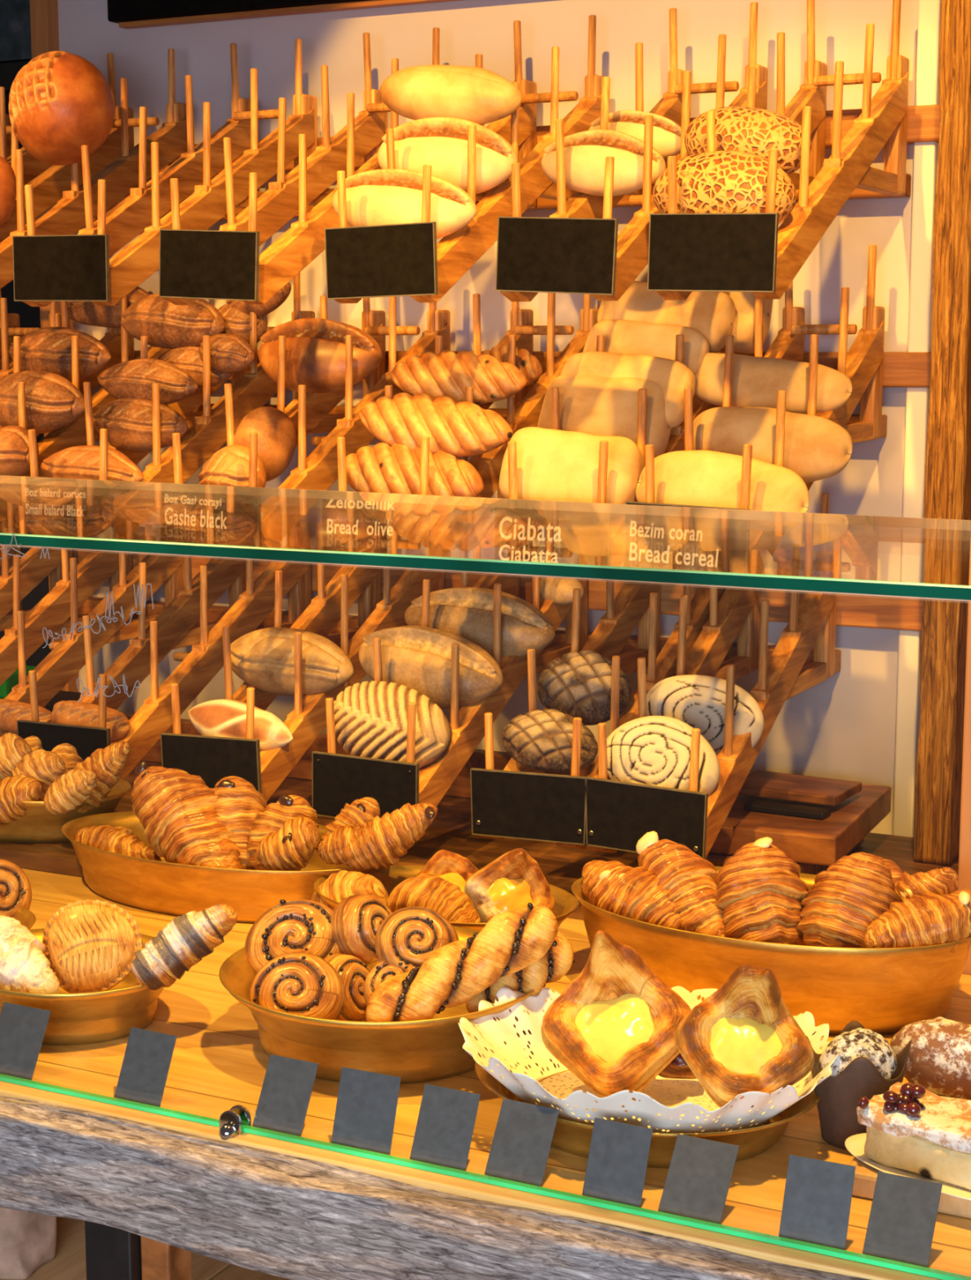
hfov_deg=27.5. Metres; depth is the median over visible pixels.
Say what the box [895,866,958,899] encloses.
croissant
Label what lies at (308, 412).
rack
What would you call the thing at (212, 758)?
chalkboard sign
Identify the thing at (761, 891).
croissant
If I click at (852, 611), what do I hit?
wall rail
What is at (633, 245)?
rack
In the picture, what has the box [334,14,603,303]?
rack
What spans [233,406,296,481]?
bread loaf
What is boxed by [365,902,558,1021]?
pastry twist
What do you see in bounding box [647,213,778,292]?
chalkboard sign
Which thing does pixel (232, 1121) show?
glass clamp
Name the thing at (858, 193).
wall rail
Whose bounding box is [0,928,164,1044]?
brass bowl
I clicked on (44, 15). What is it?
trim
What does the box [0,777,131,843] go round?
brass bowl
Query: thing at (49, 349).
loaf
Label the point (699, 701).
round loaf
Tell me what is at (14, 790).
croissant
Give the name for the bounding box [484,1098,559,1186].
price card
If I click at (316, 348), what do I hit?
bread loaf
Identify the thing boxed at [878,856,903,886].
croissant
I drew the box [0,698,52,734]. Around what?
bread loaf
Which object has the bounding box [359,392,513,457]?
bread loaf
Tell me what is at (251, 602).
rack
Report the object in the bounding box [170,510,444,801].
rack
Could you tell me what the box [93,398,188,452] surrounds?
loaf
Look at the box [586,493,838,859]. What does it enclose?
rack
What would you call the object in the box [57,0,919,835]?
wall
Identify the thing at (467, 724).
rack
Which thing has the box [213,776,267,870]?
croissant
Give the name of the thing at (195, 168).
rack
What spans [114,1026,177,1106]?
price card
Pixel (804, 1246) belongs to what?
glass pane
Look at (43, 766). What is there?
croissant
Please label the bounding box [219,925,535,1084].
brass bowl
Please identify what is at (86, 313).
loaf
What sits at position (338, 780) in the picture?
chalkboard sign
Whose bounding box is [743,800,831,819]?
chalkboard
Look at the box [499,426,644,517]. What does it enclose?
ciabatta
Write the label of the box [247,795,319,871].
croissant
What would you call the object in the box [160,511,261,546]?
chalkboard sign
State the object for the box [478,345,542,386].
bread loaf
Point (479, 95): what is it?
bread loaf
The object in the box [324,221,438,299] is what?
chalkboard sign
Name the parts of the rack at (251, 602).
rail, bracket arm, rail, bracket arm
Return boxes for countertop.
[0,867,970,1279]
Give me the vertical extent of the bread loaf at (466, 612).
0.091 m
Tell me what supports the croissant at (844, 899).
in the brass bowl at (886, 990)
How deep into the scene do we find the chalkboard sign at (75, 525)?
2.53 m
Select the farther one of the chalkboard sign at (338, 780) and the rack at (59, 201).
the rack at (59, 201)
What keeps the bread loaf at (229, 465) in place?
on the rack at (308, 412)
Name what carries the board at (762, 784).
on the wooden block
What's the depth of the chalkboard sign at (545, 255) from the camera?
2.18 m
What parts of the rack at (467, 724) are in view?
rail, rail, bracket arm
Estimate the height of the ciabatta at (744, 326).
0.105 m
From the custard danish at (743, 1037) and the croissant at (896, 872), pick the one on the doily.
the custard danish at (743, 1037)
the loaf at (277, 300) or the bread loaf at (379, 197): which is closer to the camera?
the bread loaf at (379, 197)
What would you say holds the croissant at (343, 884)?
in the brass bowl at (566, 904)
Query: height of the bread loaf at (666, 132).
0.064 m
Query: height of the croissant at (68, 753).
0.052 m
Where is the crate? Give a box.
[0,665,35,698]
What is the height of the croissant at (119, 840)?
0.049 m
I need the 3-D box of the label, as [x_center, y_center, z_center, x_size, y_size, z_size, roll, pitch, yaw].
[-0.129,-0.131,2.333,0.143,0.082,0.006,4,9,26]
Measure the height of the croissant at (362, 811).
0.061 m
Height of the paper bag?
0.100 m
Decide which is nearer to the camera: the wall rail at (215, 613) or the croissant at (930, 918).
the croissant at (930, 918)
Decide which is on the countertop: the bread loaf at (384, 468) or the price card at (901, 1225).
the price card at (901, 1225)
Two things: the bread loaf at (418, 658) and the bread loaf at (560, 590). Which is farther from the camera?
the bread loaf at (560, 590)
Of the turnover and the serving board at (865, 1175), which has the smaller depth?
the serving board at (865, 1175)
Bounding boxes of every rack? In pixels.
[0,48,187,288]
[0,86,53,185]
[0,288,73,377]
[0,296,172,523]
[0,515,72,631]
[0,534,185,737]
[19,272,315,539]
[22,38,317,306]
[28,474,311,779]
[162,27,439,305]
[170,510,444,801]
[172,295,450,547]
[324,487,587,817]
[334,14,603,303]
[337,293,599,556]
[479,580,733,848]
[500,1,768,302]
[507,334,754,566]
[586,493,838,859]
[644,244,884,573]
[655,0,909,300]
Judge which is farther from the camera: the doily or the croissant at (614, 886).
the croissant at (614, 886)
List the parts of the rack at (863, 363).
rail, rail, bracket arm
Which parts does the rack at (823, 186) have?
rail, bracket arm, rail, bracket arm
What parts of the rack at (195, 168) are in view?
rail, bracket arm, rail, bracket arm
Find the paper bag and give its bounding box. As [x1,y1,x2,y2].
[0,1207,57,1279]
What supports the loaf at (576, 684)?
on the rack at (637, 603)
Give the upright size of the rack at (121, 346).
0.387 m
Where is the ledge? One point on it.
(451, 829)
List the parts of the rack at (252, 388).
rail, bracket arm, rail, bracket arm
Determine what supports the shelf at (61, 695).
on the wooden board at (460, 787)
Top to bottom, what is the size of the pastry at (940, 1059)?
0.054 m
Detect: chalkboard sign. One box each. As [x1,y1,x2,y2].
[12,234,110,301]
[17,719,111,760]
[23,513,114,538]
[159,229,259,301]
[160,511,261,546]
[160,733,262,793]
[311,751,419,817]
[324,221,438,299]
[470,768,587,845]
[494,502,611,565]
[495,216,618,295]
[583,776,708,859]
[623,501,751,573]
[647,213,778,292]
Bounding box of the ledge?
[124,760,959,919]
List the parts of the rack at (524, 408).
rail, rail, bracket arm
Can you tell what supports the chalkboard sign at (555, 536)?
attached to the rack at (677, 439)
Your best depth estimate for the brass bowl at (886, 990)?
1.59 m
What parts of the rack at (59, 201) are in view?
rail, bracket arm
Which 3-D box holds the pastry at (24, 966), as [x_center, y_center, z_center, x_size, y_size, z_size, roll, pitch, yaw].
[-0.387,0.260,1.619,0.110,0.059,0.050,8,12,43]
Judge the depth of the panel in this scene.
1.73 m
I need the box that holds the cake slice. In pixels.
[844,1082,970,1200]
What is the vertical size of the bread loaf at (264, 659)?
0.087 m
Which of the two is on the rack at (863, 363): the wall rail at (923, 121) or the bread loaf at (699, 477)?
the bread loaf at (699, 477)
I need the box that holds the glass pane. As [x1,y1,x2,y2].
[0,532,970,1279]
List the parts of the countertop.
leg, leg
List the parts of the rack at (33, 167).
rail, rail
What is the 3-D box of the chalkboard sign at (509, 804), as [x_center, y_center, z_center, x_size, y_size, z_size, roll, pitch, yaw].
[0.050,0.192,2.289,0.148,0.078,0.008,3,9,27]
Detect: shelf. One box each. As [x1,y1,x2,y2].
[0,475,970,601]
[44,690,82,711]
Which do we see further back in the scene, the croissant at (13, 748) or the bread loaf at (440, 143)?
the bread loaf at (440, 143)
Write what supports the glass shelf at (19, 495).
attached to the glass pane
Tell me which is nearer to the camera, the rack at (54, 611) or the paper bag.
the paper bag
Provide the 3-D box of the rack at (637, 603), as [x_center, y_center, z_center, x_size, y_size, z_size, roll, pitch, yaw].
[0.164,0.016,2.516,0.132,0.387,0.532,4,10,26]
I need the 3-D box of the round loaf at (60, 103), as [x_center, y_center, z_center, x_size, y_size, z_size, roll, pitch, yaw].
[-0.588,-0.737,2.753,0.150,0.154,0.138,7,11,39]
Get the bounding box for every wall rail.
[72,549,924,631]
[78,596,841,673]
[134,350,931,387]
[149,104,939,178]
[160,173,911,220]
[193,403,887,438]
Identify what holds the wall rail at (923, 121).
attached to the wall at (842, 726)
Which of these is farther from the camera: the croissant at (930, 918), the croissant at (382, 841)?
the croissant at (382, 841)
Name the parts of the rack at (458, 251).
rail, bracket arm, rail, bracket arm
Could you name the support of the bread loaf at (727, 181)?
on the rack at (823, 186)
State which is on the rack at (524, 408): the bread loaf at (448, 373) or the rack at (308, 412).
the bread loaf at (448, 373)
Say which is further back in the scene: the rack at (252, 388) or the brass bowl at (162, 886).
the rack at (252, 388)
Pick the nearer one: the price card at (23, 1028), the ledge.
the price card at (23, 1028)
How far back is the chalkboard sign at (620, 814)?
2.23 m
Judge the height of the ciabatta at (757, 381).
0.074 m
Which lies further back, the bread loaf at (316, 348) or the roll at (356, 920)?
the bread loaf at (316, 348)
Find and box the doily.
[458,986,840,1133]
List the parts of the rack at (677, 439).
bracket arm, rail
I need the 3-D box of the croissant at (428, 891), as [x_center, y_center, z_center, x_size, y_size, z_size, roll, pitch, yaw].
[-0.044,0.238,1.759,0.091,0.059,0.050,5,10,31]
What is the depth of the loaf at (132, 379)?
2.70 m
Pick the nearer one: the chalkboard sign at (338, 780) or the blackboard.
the chalkboard sign at (338, 780)
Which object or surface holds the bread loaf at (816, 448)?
on the rack at (863, 363)
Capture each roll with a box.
[0,858,31,917]
[244,899,341,973]
[248,952,345,1031]
[324,953,370,1021]
[330,894,391,964]
[364,960,413,1004]
[374,906,459,971]
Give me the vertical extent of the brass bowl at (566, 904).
0.051 m
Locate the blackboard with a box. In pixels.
[107,0,461,29]
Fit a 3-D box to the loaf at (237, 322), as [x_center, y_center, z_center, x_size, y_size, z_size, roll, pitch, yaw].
[-0.354,-0.451,2.848,0.087,0.073,0.070,1,9,8]
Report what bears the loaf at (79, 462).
on the rack at (252, 388)
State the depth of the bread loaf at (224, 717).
2.55 m
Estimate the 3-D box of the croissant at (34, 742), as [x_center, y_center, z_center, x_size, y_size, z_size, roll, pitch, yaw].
[-0.517,0.134,2.241,0.038,0.049,0.039,7,11,40]
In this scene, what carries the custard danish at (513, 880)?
in the brass bowl at (566, 904)
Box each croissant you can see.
[0,732,32,780]
[0,774,42,826]
[12,749,66,801]
[24,735,43,751]
[44,768,97,814]
[51,742,83,773]
[70,741,129,813]
[75,825,161,861]
[129,760,243,869]
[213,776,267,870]
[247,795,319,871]
[256,817,319,871]
[311,870,389,910]
[315,796,380,853]
[318,824,364,865]
[341,802,438,870]
[386,873,480,927]
[582,860,681,929]
[635,831,725,937]
[714,836,809,945]
[795,852,902,947]
[864,888,970,953]
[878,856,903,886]
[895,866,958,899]
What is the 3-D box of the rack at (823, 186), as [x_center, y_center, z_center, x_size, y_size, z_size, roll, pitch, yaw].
[0.361,-0.590,2.325,0.132,0.387,0.532,4,10,26]
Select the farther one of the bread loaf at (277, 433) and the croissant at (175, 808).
the bread loaf at (277, 433)
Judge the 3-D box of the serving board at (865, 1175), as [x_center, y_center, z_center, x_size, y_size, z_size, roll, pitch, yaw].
[0.426,0.350,1.319,0.325,0.017,0.220,4,10,26]
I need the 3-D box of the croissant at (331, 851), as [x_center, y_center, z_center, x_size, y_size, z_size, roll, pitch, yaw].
[-0.128,0.195,1.884,0.070,0.041,0.036,3,9,22]
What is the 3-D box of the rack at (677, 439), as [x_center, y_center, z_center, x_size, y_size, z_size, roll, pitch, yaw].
[0.191,-0.296,2.456,0.132,0.387,0.532,4,10,26]
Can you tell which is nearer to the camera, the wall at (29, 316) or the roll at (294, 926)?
the roll at (294, 926)
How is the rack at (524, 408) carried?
attached to the wall rail at (900, 369)
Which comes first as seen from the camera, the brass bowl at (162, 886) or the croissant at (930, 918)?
the croissant at (930, 918)
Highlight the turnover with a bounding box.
[42,899,142,993]
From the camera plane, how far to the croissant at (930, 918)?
1.58 m
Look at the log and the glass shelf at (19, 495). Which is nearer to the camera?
the glass shelf at (19, 495)
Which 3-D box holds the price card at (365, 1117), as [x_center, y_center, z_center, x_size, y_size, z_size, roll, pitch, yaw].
[-0.083,0.324,1.370,0.046,0.050,0.017,4,9,25]
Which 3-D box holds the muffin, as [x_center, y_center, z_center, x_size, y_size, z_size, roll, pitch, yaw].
[0.259,0.309,1.382,0.065,0.078,0.065,-8,11,-42]
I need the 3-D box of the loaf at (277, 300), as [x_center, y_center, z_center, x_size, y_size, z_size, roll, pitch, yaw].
[-0.324,-0.489,2.829,0.108,0.062,0.054,4,9,26]
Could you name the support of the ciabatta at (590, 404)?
on the rack at (677, 439)
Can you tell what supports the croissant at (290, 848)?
in the brass bowl at (162, 886)
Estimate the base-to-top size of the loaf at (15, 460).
0.076 m
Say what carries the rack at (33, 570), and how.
attached to the wall rail at (852, 611)
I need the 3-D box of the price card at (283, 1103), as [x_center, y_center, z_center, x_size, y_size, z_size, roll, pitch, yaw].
[-0.141,0.322,1.404,0.040,0.045,0.025,4,10,27]
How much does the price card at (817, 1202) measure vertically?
0.046 m
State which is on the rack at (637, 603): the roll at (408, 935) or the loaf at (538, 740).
the loaf at (538, 740)
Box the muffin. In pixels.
[806,1021,912,1149]
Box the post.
[913,0,970,866]
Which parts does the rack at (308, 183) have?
rail, bracket arm, rail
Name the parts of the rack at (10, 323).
rail, rail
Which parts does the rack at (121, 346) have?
rail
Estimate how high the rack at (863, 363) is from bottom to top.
0.387 m
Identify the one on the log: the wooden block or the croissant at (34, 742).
the wooden block
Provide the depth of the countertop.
1.37 m
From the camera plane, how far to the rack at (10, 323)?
3.12 m
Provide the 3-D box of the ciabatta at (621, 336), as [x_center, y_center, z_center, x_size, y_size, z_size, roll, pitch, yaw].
[0.200,-0.363,2.491,0.164,0.078,0.052,4,10,26]
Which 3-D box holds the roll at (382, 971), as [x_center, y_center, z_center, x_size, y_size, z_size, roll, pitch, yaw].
[-0.070,0.270,1.550,0.050,0.042,0.043,0,9,1]
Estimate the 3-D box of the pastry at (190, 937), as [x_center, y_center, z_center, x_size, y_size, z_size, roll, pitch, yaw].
[-0.239,0.244,1.576,0.084,0.066,0.038,-2,9,-16]
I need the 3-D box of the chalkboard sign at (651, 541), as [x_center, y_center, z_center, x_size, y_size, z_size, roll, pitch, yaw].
[0.218,-0.106,2.160,0.143,0.081,0.006,6,10,26]
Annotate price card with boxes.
[0,1002,51,1079]
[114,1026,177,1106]
[252,1054,319,1136]
[331,1066,400,1154]
[409,1083,480,1170]
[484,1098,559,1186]
[582,1117,653,1207]
[657,1133,739,1224]
[778,1154,855,1249]
[862,1171,942,1267]
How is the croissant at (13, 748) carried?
in the brass bowl at (39, 825)
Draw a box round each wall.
[0,59,51,666]
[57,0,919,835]
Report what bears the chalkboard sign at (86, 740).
attached to the rack at (251, 602)
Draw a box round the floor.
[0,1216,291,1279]
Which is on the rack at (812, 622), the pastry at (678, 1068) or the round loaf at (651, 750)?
the round loaf at (651, 750)
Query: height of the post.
1.584 m
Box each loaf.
[0,155,16,226]
[0,369,84,434]
[0,425,39,476]
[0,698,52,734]
[8,50,114,165]
[8,326,111,382]
[40,445,144,481]
[50,700,130,742]
[67,286,150,328]
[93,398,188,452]
[97,358,198,404]
[120,293,225,349]
[155,346,231,388]
[188,698,293,751]
[197,444,266,487]
[198,333,255,373]
[217,303,267,343]
[226,282,291,317]
[231,627,353,696]
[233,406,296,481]
[257,318,382,393]
[332,168,476,239]
[333,680,452,768]
[346,442,484,497]
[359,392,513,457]
[359,625,503,708]
[377,117,518,194]
[379,64,522,124]
[391,350,527,404]
[404,586,555,657]
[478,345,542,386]
[502,709,598,773]
[537,649,631,725]
[539,576,584,604]
[541,129,666,196]
[588,110,681,159]
[606,715,719,795]
[635,449,809,534]
[646,674,764,755]
[653,150,796,223]
[684,106,811,174]
[693,406,853,483]
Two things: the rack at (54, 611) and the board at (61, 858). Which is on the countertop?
the board at (61, 858)
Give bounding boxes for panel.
[957,530,970,975]
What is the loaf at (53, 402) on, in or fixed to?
on the rack at (121, 346)
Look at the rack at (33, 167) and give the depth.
3.01 m
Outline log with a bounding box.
[706,838,863,875]
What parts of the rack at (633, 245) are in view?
rail, bracket arm, rail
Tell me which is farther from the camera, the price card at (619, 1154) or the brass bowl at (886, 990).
the brass bowl at (886, 990)
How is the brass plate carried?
on the countertop
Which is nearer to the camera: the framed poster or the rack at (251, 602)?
the rack at (251, 602)
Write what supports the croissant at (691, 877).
in the brass bowl at (886, 990)
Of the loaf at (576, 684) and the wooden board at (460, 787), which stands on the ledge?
the wooden board at (460, 787)
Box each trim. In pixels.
[30,0,79,692]
[893,0,942,837]
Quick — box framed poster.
[0,0,31,93]
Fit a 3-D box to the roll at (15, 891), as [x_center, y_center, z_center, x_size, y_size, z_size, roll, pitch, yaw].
[-0.445,0.234,1.814,0.063,0.064,0.045,-7,11,-40]
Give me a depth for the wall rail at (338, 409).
2.84 m
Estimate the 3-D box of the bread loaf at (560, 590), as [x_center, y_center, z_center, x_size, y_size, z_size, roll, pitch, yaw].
[0.100,-0.070,2.712,0.074,0.041,0.034,5,10,31]
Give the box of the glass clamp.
[218,1104,251,1140]
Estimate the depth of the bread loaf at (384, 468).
2.37 m
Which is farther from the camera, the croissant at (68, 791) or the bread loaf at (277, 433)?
the bread loaf at (277, 433)
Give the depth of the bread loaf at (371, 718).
2.44 m
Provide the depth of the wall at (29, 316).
3.83 m
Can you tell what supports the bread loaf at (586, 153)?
on the rack at (633, 245)
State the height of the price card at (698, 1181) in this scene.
0.040 m
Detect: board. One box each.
[0,788,133,877]
[122,712,595,798]
[738,769,862,805]
[848,1093,970,1217]
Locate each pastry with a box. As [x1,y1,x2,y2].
[0,915,60,993]
[131,903,237,990]
[657,1053,697,1079]
[889,1017,970,1099]
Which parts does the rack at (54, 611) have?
bracket arm, rail, bracket arm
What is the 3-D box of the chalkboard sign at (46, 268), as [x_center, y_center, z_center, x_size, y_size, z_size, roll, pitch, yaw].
[-0.532,-0.466,2.488,0.146,0.081,0.006,5,10,26]
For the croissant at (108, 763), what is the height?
0.083 m
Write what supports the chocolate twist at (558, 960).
in the brass bowl at (421, 1051)
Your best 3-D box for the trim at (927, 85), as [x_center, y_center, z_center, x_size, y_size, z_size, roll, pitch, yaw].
[0.566,-0.367,2.585,0.028,2.900,0.028,4,10,26]
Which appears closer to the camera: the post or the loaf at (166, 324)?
the post
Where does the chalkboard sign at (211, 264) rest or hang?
attached to the rack at (308, 183)
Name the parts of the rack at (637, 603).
rail, bracket arm, rail, bracket arm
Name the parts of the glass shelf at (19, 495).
pane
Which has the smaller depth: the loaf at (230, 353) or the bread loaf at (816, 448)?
the bread loaf at (816, 448)
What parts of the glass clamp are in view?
screw knob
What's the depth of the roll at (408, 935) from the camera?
1.55 m
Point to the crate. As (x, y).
(6, 688)
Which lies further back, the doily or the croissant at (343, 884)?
the croissant at (343, 884)
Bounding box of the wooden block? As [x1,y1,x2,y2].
[709,783,891,866]
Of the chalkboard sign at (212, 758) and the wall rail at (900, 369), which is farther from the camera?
the wall rail at (900, 369)
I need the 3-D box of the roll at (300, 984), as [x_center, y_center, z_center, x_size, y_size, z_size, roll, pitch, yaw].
[-0.146,0.276,1.540,0.074,0.062,0.054,-1,9,-8]
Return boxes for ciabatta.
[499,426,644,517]
[537,373,671,457]
[560,351,695,428]
[582,320,709,375]
[597,280,735,352]
[693,352,852,414]
[721,291,773,354]
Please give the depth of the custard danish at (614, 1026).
1.42 m
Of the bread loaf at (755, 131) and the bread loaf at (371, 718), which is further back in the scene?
the bread loaf at (371, 718)
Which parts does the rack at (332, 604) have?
rail, bracket arm, rail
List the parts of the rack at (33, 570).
rail, bracket arm, rail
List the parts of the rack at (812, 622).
rail, bracket arm, rail, bracket arm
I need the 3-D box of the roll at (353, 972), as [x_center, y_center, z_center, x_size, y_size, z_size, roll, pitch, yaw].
[-0.111,0.281,1.588,0.042,0.058,0.056,6,10,34]
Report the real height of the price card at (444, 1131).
0.046 m
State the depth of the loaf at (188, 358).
2.78 m
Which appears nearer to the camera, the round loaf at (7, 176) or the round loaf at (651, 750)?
the round loaf at (651, 750)
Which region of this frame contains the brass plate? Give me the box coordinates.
[475,1029,822,1168]
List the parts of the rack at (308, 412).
bracket arm, rail, bracket arm, rail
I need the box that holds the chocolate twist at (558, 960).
[466,931,575,1021]
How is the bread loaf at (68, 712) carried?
on the rack at (251, 602)
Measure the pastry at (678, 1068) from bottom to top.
0.034 m
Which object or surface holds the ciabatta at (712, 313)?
on the rack at (677, 439)
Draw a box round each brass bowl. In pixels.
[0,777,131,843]
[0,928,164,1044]
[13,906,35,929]
[61,811,374,923]
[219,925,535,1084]
[313,865,579,930]
[571,866,970,1035]
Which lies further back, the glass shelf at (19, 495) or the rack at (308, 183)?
the rack at (308, 183)

